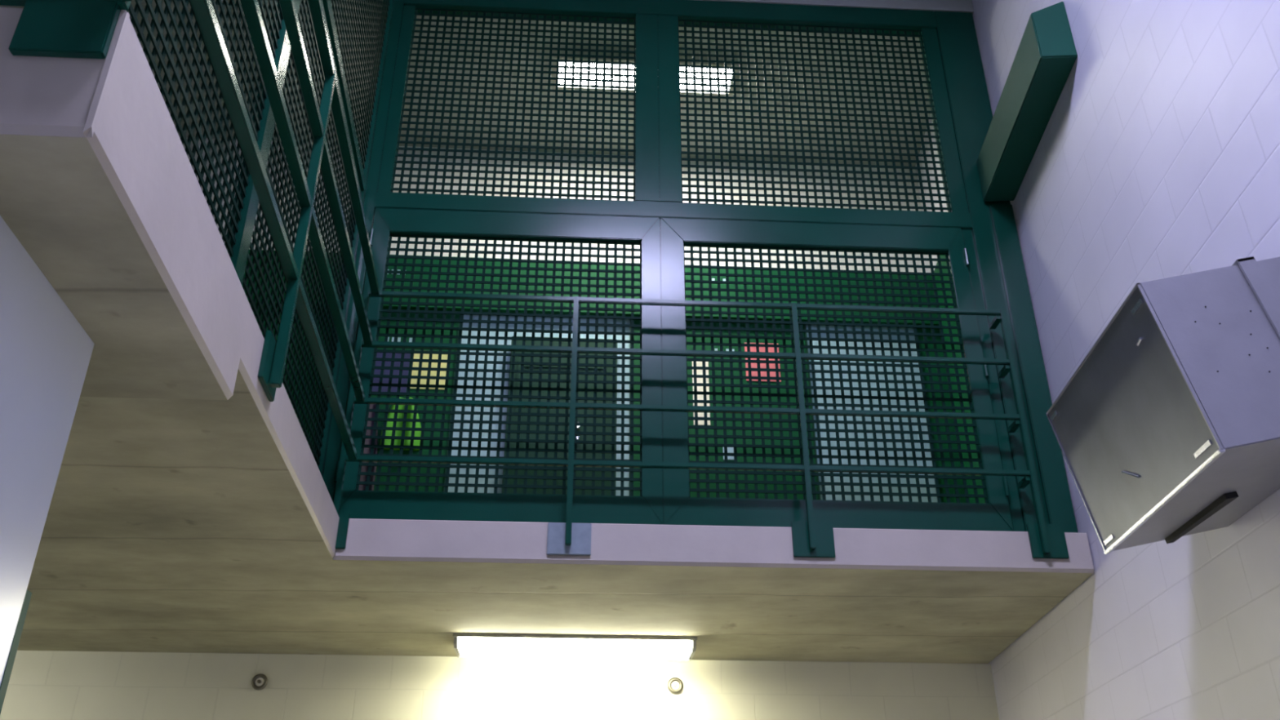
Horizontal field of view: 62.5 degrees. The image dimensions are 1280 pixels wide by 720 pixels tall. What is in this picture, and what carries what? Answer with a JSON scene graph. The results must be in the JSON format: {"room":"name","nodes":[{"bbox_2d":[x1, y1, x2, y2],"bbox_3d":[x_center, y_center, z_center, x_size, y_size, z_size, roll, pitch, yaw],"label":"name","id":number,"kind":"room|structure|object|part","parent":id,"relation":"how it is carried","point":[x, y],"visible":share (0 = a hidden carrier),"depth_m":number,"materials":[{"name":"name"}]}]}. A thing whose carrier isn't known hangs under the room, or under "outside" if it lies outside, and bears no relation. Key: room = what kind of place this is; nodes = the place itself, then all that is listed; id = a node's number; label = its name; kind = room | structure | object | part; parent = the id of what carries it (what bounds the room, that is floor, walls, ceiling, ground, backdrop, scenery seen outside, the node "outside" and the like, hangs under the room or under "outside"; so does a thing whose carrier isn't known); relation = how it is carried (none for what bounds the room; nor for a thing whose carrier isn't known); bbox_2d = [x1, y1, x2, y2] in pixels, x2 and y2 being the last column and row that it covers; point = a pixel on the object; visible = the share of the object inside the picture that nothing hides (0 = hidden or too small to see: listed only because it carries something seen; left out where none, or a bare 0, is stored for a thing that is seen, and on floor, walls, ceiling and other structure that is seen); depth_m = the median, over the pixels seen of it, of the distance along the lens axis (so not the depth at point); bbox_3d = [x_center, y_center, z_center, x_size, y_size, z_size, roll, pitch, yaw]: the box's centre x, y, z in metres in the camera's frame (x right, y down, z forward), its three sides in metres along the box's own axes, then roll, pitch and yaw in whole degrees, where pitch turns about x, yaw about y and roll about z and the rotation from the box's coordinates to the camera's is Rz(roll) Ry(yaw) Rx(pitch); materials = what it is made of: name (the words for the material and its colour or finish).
{"room":"prison interior","nodes":[
{"label":"prison interior","id":0,"kind":"room"},
{"bbox_2d":[0,215,94,685],"bbox_3d":[-1.218,0.209,0.053,0.140,2.880,4.400,3,-28,-5],"label":"wall partition","id":1,"kind":"structure","parent":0,"point":[46,353],"depth_m":2.34,"materials":[{"name":"grey paint"}]},
{"bbox_2d":[0,589,31,714],"bbox_3d":[-1.445,1.515,1.856,0.172,2.250,0.030,3,-28,-5],"label":"trim","id":2,"kind":"structure","parent":1,"relation":"attached to","point":[4,684],"depth_m":2.33,"materials":[{"name":"green paint"}]},
{"bbox_2d":[0,6,129,137],"bbox_3d":[-3.005,-0.608,1.924,3.980,0.311,0.012,2,-28,-3],"label":"trim","id":3,"kind":"structure","parent":1,"relation":"attached to","point":[40,95],"depth_m":1.99,"materials":[{"name":"white paint"}]},
{"bbox_2d":[0,133,226,399],"bbox_3d":[-3.049,-0.335,2.441,3.977,0.310,1.160,2,-28,-3],"label":"balcony underside","id":4,"kind":"structure","parent":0,"point":[57,197],"depth_m":2.35,"materials":[{"name":"concrete"}]},
{"bbox_2d":[0,0,131,58],"bbox_3d":[-2.958,-1.221,2.221,3.911,1.312,0.050,2,-28,-3],"label":"balcony railing","id":5,"kind":"object","parent":4,"relation":"attached to","point":[70,28],"visible":1,"depth_m":2.04,"materials":[{"name":"green metal"}]},
{"bbox_3d":[-2.964,-0.778,2.000,3.900,0.058,0.026,2,-28,-3],"label":"toe rail","id":6,"kind":"part","parent":5,"relation":"part of","materials":[{"name":"green metal"}]},
{"bbox_2d":[82,9,250,399],"bbox_3d":[-1.087,-0.291,2.526,0.012,0.311,1.150,3,-28,-6],"label":"balcony edge","id":7,"kind":"structure","parent":4,"relation":"attached to","point":[135,140],"depth_m":2.37,"materials":[{"name":"white paint"}]},
{"bbox_2d":[0,0,930,166],"bbox_3d":[-1.300,-3.705,4.497,7.800,0.150,9.500,0,-28,0],"label":"ceiling","id":8,"kind":"structure","parent":0,"point":[133,2],"depth_m":7.70,"materials":[{"name":"paint"}]},
{"bbox_2d":[552,50,634,93],"bbox_3d":[-0.324,-2.046,7.418,0.576,0.060,0.382,2,-28,-3],"label":"ceiling light","id":9,"kind":"object","parent":8,"relation":"attached to","point":[632,78],"depth_m":7.41,"materials":[{"name":"paint"}]},
{"bbox_2d":[679,56,737,97],"bbox_3d":[0.469,-2.025,7.460,0.415,0.060,0.380,2,-28,-3],"label":"ceiling light","id":10,"kind":"object","parent":8,"relation":"attached to","point":[690,81],"depth_m":7.45,"materials":[{"name":"paint"}]},
{"bbox_2d":[0,137,999,719],"bbox_3d":[-1.485,1.436,6.691,7.435,6.900,0.240,2,-28,-3],"label":"wall","id":11,"kind":"structure","parent":0,"point":[43,685],"depth_m":6.43,"materials":[{"name":"white paint"}]},
{"bbox_2d":[251,673,267,690],"bbox_3d":[-2.264,1.915,6.274,0.096,0.096,0.030,2,-28,-3],"label":"wall fitting","id":12,"kind":"object","parent":11,"relation":"attached to","point":[259,682],"visible":1,"depth_m":6.27,"materials":[{"name":"metal"}]},
{"bbox_2d":[358,396,377,490],"bbox_3d":[-1.834,0.579,6.941,0.215,0.750,0.070,2,-28,-3],"label":"hanging cloth","id":13,"kind":"object","parent":11,"relation":"hanging from","point":[371,415],"visible":0.12,"depth_m":6.93,"materials":[{"name":"fabric"}]},
{"bbox_2d":[371,352,410,392],"bbox_3d":[-1.744,0.088,7.242,0.300,0.320,0.006,2,-28,-3],"label":"notice board","id":14,"kind":"object","parent":11,"relation":"attached to","point":[388,355],"visible":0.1,"depth_m":7.24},
{"bbox_2d":[387,337,412,342],"bbox_3d":[-1.684,-0.140,7.369,0.180,0.039,0.003,2,-28,-3],"label":"painted mark","id":15,"kind":"object","parent":11,"relation":"attached to","point":[393,338],"visible":0.49,"depth_m":7.37,"materials":[{"name":"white paint"}]},
{"bbox_2d":[380,396,421,450],"bbox_3d":[-1.587,0.416,7.050,0.250,0.380,0.060,2,-28,-3],"label":"hanging cloth","id":16,"kind":"object","parent":11,"relation":"hanging from","point":[400,415],"visible":0.28,"depth_m":7.02,"materials":[{"name":"green fabric"}]},
{"bbox_2d":[409,350,448,389],"bbox_3d":[-1.449,0.068,7.275,0.260,0.295,0.006,2,-28,-3],"label":"notice","id":17,"kind":"object","parent":11,"relation":"attached to","point":[416,356],"visible":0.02,"depth_m":7.26,"materials":[{"name":"yellow paper"}]},
{"bbox_2d":[443,314,631,496],"bbox_3d":[-0.672,0.657,7.041,1.226,2.225,0.048,2,-28,-3],"label":"door frame","id":18,"kind":"structure","parent":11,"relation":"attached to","point":[482,341],"depth_m":7.26,"materials":[{"name":"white paint"}]},
{"bbox_2d":[502,336,617,495],"bbox_3d":[-0.527,0.722,6.933,0.740,1.990,0.098,2,-28,-3],"label":"door","id":19,"kind":"structure","parent":11,"relation":"in","point":[536,359],"depth_m":7.10,"materials":[{"name":"green paint"}]},
{"bbox_3d":[-0.527,0.194,7.208,0.630,0.380,0.008,2,-28,-3],"label":"hatch frame","id":20,"kind":"part","parent":19,"relation":"part of","materials":[{"name":"green paint"}]},
{"bbox_3d":[-0.421,0.476,7.043,0.043,0.116,0.050,2,-28,-3],"label":"knob","id":21,"kind":"part","parent":19,"relation":"part of","materials":[{"name":"metal"}]},
{"bbox_2d":[241,249,938,328],"bbox_3d":[-0.702,-0.516,7.630,5.786,0.430,0.099,2,-28,-3],"label":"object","id":22,"kind":"structure","parent":11,"relation":"attached to","point":[391,260],"depth_m":7.62,"materials":[{"name":"green paint"}]},
{"bbox_2d":[667,677,683,693],"bbox_3d":[0.215,1.981,6.421,0.096,0.096,0.030,2,-28,-3],"label":"wall fitting","id":23,"kind":"object","parent":11,"relation":"attached to","point":[675,685],"visible":1,"depth_m":6.42,"materials":[{"name":"metal"}]},
{"bbox_2d":[692,361,710,425],"bbox_3d":[0.424,0.220,7.332,0.115,0.510,0.006,2,-28,-3],"label":"notice","id":24,"kind":"object","parent":11,"relation":"attached to","point":[700,388],"visible":0.47,"depth_m":7.33,"materials":[{"name":"white paper"}]},
{"bbox_2d":[722,447,733,459],"bbox_3d":[0.599,0.628,7.130,0.075,0.100,0.006,2,-28,-3],"label":"label","id":25,"kind":"object","parent":11,"relation":"attached to","point":[730,450],"visible":0.35,"depth_m":7.13,"materials":[{"name":"blue paint"}]},
{"bbox_2d":[744,342,781,382],"bbox_3d":[0.869,0.015,7.473,0.245,0.305,0.006,2,-28,-3],"label":"notice","id":26,"kind":"object","parent":11,"relation":"attached to","point":[771,349],"visible":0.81,"depth_m":7.46,"materials":[{"name":"paper"}]},
{"bbox_2d":[803,324,941,502],"bbox_3d":[1.601,0.726,7.172,0.831,2.225,0.048,2,-28,-3],"label":"door","id":27,"kind":"structure","parent":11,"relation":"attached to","point":[835,367],"depth_m":7.34,"materials":[{"name":"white paint"}]},
{"bbox_2d":[17,369,1093,663],"bbox_3d":[-1.427,0.827,4.774,7.225,0.190,4.278,0,-28,0],"label":"balcony underside","id":28,"kind":"structure","parent":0,"point":[171,525],"depth_m":5.08,"materials":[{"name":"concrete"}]},
{"bbox_2d":[120,0,394,478],"bbox_3d":[-1.331,-1.503,4.257,0.050,3.450,3.105,3,-28,-6],"label":"mesh screen","id":29,"kind":"object","parent":28,"relation":"on","point":[240,227],"visible":0.51,"depth_m":3.94,"materials":[{"name":"green metal"}]},
{"bbox_3d":[-1.307,-1.601,4.071,0.050,3.450,0.100,3,-28,-6],"label":"post","id":30,"kind":"part","parent":29,"relation":"part of","materials":[{"name":"teal metal"}]},
{"bbox_3d":[-1.405,-1.209,4.852,0.050,0.065,1.660,3,-28,-6],"label":"rail","id":31,"kind":"part","parent":29,"relation":"part of","materials":[{"name":"teal metal"}]},
{"bbox_3d":[-1.405,-1.315,4.908,0.050,0.065,1.660,3,-28,-6],"label":"rail","id":32,"kind":"part","parent":29,"relation":"part of","materials":[{"name":"teal metal"}]},
{"bbox_3d":[-1.500,-0.796,5.598,0.050,3.450,0.055,3,-28,-6],"label":"post","id":33,"kind":"part","parent":29,"relation":"part of","materials":[{"name":"teal metal"}]},
{"bbox_2d":[190,0,379,460],"bbox_3d":[-1.158,-0.469,3.646,0.050,1.321,3.010,3,-28,-6],"label":"balcony railing","id":34,"kind":"object","parent":28,"relation":"attached to","point":[273,357],"visible":1,"depth_m":3.54,"materials":[{"name":"green metal"}]},
{"bbox_3d":[-1.170,0.020,3.335,0.016,0.165,0.180,3,-28,-6],"label":"mounting plate","id":35,"kind":"part","parent":34,"relation":"part of","materials":[{"name":"teal metal"}]},
{"bbox_3d":[-1.153,-0.513,3.670,0.036,0.036,3.010,3,-28,-6],"label":"rail","id":36,"kind":"part","parent":34,"relation":"part of","materials":[{"name":"teal metal"}]},
{"bbox_3d":[-1.144,-0.493,3.610,0.032,1.300,0.032,3,-28,-6],"label":"post","id":37,"kind":"part","parent":34,"relation":"part of","materials":[{"name":"teal metal"}]},
{"bbox_3d":[-1.153,-0.782,3.812,0.036,0.036,3.010,3,-28,-6],"label":"rail","id":38,"kind":"part","parent":34,"relation":"part of","materials":[{"name":"teal metal"}]},
{"bbox_3d":[-1.153,-1.037,3.946,0.036,0.036,3.010,3,-28,-6],"label":"rail","id":39,"kind":"part","parent":34,"relation":"part of","materials":[{"name":"teal metal"}]},
{"bbox_2d":[238,307,339,557],"bbox_3d":[-1.257,0.360,3.890,0.012,0.191,1.889,3,-28,-6],"label":"trim","id":40,"kind":"structure","parent":28,"relation":"attached to","point":[279,416],"depth_m":3.71,"materials":[{"name":"white paint"}]},
{"bbox_2d":[453,632,697,661],"bbox_3d":[-0.370,1.649,6.049,1.370,0.076,0.300,2,-28,-3],"label":"ceiling light","id":41,"kind":"object","parent":28,"relation":"attached to","point":[504,646],"visible":1,"depth_m":5.96,"materials":[{"name":"paint"}]},
{"bbox_3d":[-0.378,1.738,6.149,1.360,0.012,0.012,2,-28,-3],"label":"trim","id":42,"kind":"part","parent":41,"relation":"part of","materials":[{"name":"paint"}]},
{"bbox_2d":[323,0,1077,532],"bbox_3d":[0.294,-0.704,5.775,3.605,3.448,0.105,2,-28,-3],"label":"mesh screen","id":43,"kind":"object","parent":28,"relation":"on","point":[961,111],"visible":0.97,"depth_m":6.11,"materials":[{"name":"green metal"}]},
{"bbox_2d":[333,208,662,524],"bbox_3d":[-0.663,-0.012,5.333,1.545,1.765,0.079,2,-28,-3],"label":"gate leaf","id":44,"kind":"object","parent":43,"relation":"attached to","point":[388,223],"visible":0.88,"depth_m":5.31,"materials":[{"name":"green metal"}]},
{"bbox_3d":[-0.661,0.707,4.965,1.536,0.150,0.059,2,-28,-3],"label":"rail","id":45,"kind":"part","parent":44,"relation":"part of","materials":[{"name":"teal metal"}]},
{"bbox_3d":[-0.661,-0.721,5.718,1.536,0.150,0.059,2,-28,-3],"label":"rail","id":46,"kind":"part","parent":44,"relation":"part of","materials":[{"name":"teal metal"}]},
{"bbox_2d":[659,217,1013,531],"bbox_3d":[0.950,0.033,5.417,1.682,1.765,0.079,2,-28,-3],"label":"gate leaf","id":47,"kind":"object","parent":43,"relation":"attached to","point":[679,508],"visible":0.91,"depth_m":5.39,"materials":[{"name":"green metal"}]},
{"bbox_3d":[0.947,-0.677,5.802,1.673,0.150,0.059,2,-28,-3],"label":"rail","id":48,"kind":"part","parent":47,"relation":"part of","materials":[{"name":"teal metal"}]},
{"bbox_3d":[0.947,0.751,5.049,1.673,0.150,0.059,2,-28,-3],"label":"rail","id":49,"kind":"part","parent":47,"relation":"part of","materials":[{"name":"teal metal"}]},
{"bbox_2d":[333,289,1069,559],"bbox_3d":[0.299,0.314,5.104,3.370,1.336,0.130,2,-28,-3],"label":"balcony railing","id":50,"kind":"object","parent":28,"relation":"attached to","point":[811,539],"visible":0.98,"depth_m":5.07,"materials":[{"name":"green metal"}]},
{"bbox_3d":[-1.341,0.767,4.730,0.057,0.165,0.016,2,-28,-3],"label":"mounting plate","id":51,"kind":"part","parent":50,"relation":"part of","materials":[{"name":"teal metal"}]},
{"bbox_3d":[-1.368,0.228,4.983,0.026,1.295,0.032,2,-28,-3],"label":"post","id":52,"kind":"part","parent":50,"relation":"part of","materials":[{"name":"teal metal"}]},
{"bbox_3d":[-0.320,0.811,4.775,0.198,0.150,0.016,2,-28,-3],"label":"mounting plate","id":53,"kind":"part","parent":50,"relation":"part of","materials":[{"name":"grey metal"}]},
{"bbox_3d":[-0.322,0.257,5.038,0.026,1.295,0.032,2,-28,-3],"label":"post","id":54,"kind":"part","parent":50,"relation":"part of","materials":[{"name":"green metal"}]},
{"bbox_3d":[0.251,-0.288,5.368,3.244,0.026,0.026,2,-28,-3],"label":"rail","id":55,"kind":"part","parent":50,"relation":"part of","materials":[{"name":"green metal"}]},
{"bbox_3d":[0.251,-0.033,5.233,3.244,0.026,0.026,2,-28,-3],"label":"rail","id":56,"kind":"part","parent":50,"relation":"part of","materials":[{"name":"green metal"}]},
{"bbox_3d":[0.251,0.237,5.091,3.244,0.026,0.026,2,-28,-3],"label":"rail","id":57,"kind":"part","parent":50,"relation":"part of","materials":[{"name":"green metal"}]},
{"bbox_3d":[0.251,0.498,4.953,3.244,0.026,0.026,2,-28,-3],"label":"rail","id":58,"kind":"part","parent":50,"relation":"part of","materials":[{"name":"teal metal"}]},
{"bbox_3d":[0.786,0.287,5.096,0.026,1.295,0.032,2,-28,-3],"label":"post","id":59,"kind":"part","parent":50,"relation":"part of","materials":[{"name":"green metal"}]},
{"bbox_3d":[0.795,0.824,4.843,0.192,0.170,0.016,2,-28,-3],"label":"mounting plate","id":60,"kind":"part","parent":50,"relation":"part of","materials":[{"name":"green metal"}]},
{"bbox_3d":[1.871,0.317,5.152,0.026,1.295,0.032,2,-28,-3],"label":"post","id":61,"kind":"part","parent":50,"relation":"part of","materials":[{"name":"green metal"}]},
{"bbox_3d":[1.897,0.843,4.906,0.170,0.165,0.016,2,-28,-3],"label":"mounting plate","id":62,"kind":"part","parent":50,"relation":"part of","materials":[{"name":"green metal"}]},
{"bbox_2d":[335,518,1093,573],"bbox_3d":[0.370,0.849,4.817,3.454,0.191,0.012,2,-28,-3],"label":"floor slab edge","id":63,"kind":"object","parent":28,"relation":"attached to","point":[367,540],"depth_m":4.81,"materials":[{"name":"white paint"}]},
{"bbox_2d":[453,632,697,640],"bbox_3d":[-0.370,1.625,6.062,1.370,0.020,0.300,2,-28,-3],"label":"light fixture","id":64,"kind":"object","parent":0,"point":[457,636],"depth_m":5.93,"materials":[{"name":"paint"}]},
{"bbox_2d":[699,0,973,14],"bbox_3d":[0.297,-2.332,6.664,3.615,0.258,0.120,2,-28,-3],"label":"wall header","id":65,"kind":"structure","parent":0,"point":[953,6],"depth_m":6.63,"materials":[{"name":"paint"}]},
{"bbox_2d":[915,0,1279,719],"bbox_3d":[2.074,-0.567,2.891,0.212,6.900,9.600,-1,-28,3],"label":"wall","id":66,"kind":"structure","parent":0,"point":[1157,156],"depth_m":4.28,"materials":[{"name":"white paint"}]},
{"bbox_2d":[976,1,1077,201],"bbox_3d":[1.991,-1.313,5.516,0.170,0.358,1.135,-1,-28,3],"label":"beam","id":67,"kind":"structure","parent":66,"relation":"attached to","point":[1046,56],"depth_m":5.29,"materials":[{"name":"green metal"}]},
{"bbox_2d":[1045,256,1279,554],"bbox_3d":[1.739,0.168,3.353,0.598,0.646,0.909,0,-28,0],"label":"housing","id":68,"kind":"object","parent":66,"relation":"attached to","point":[1167,428],"visible":1,"depth_m":3.07,"materials":[{"name":"metal"}]},
{"bbox_3d":[1.523,0.217,3.333,0.111,0.513,0.893,-1,-28,2],"label":"plate","id":69,"kind":"part","parent":68,"relation":"part of","materials":[{"name":"metal"}]}
]}

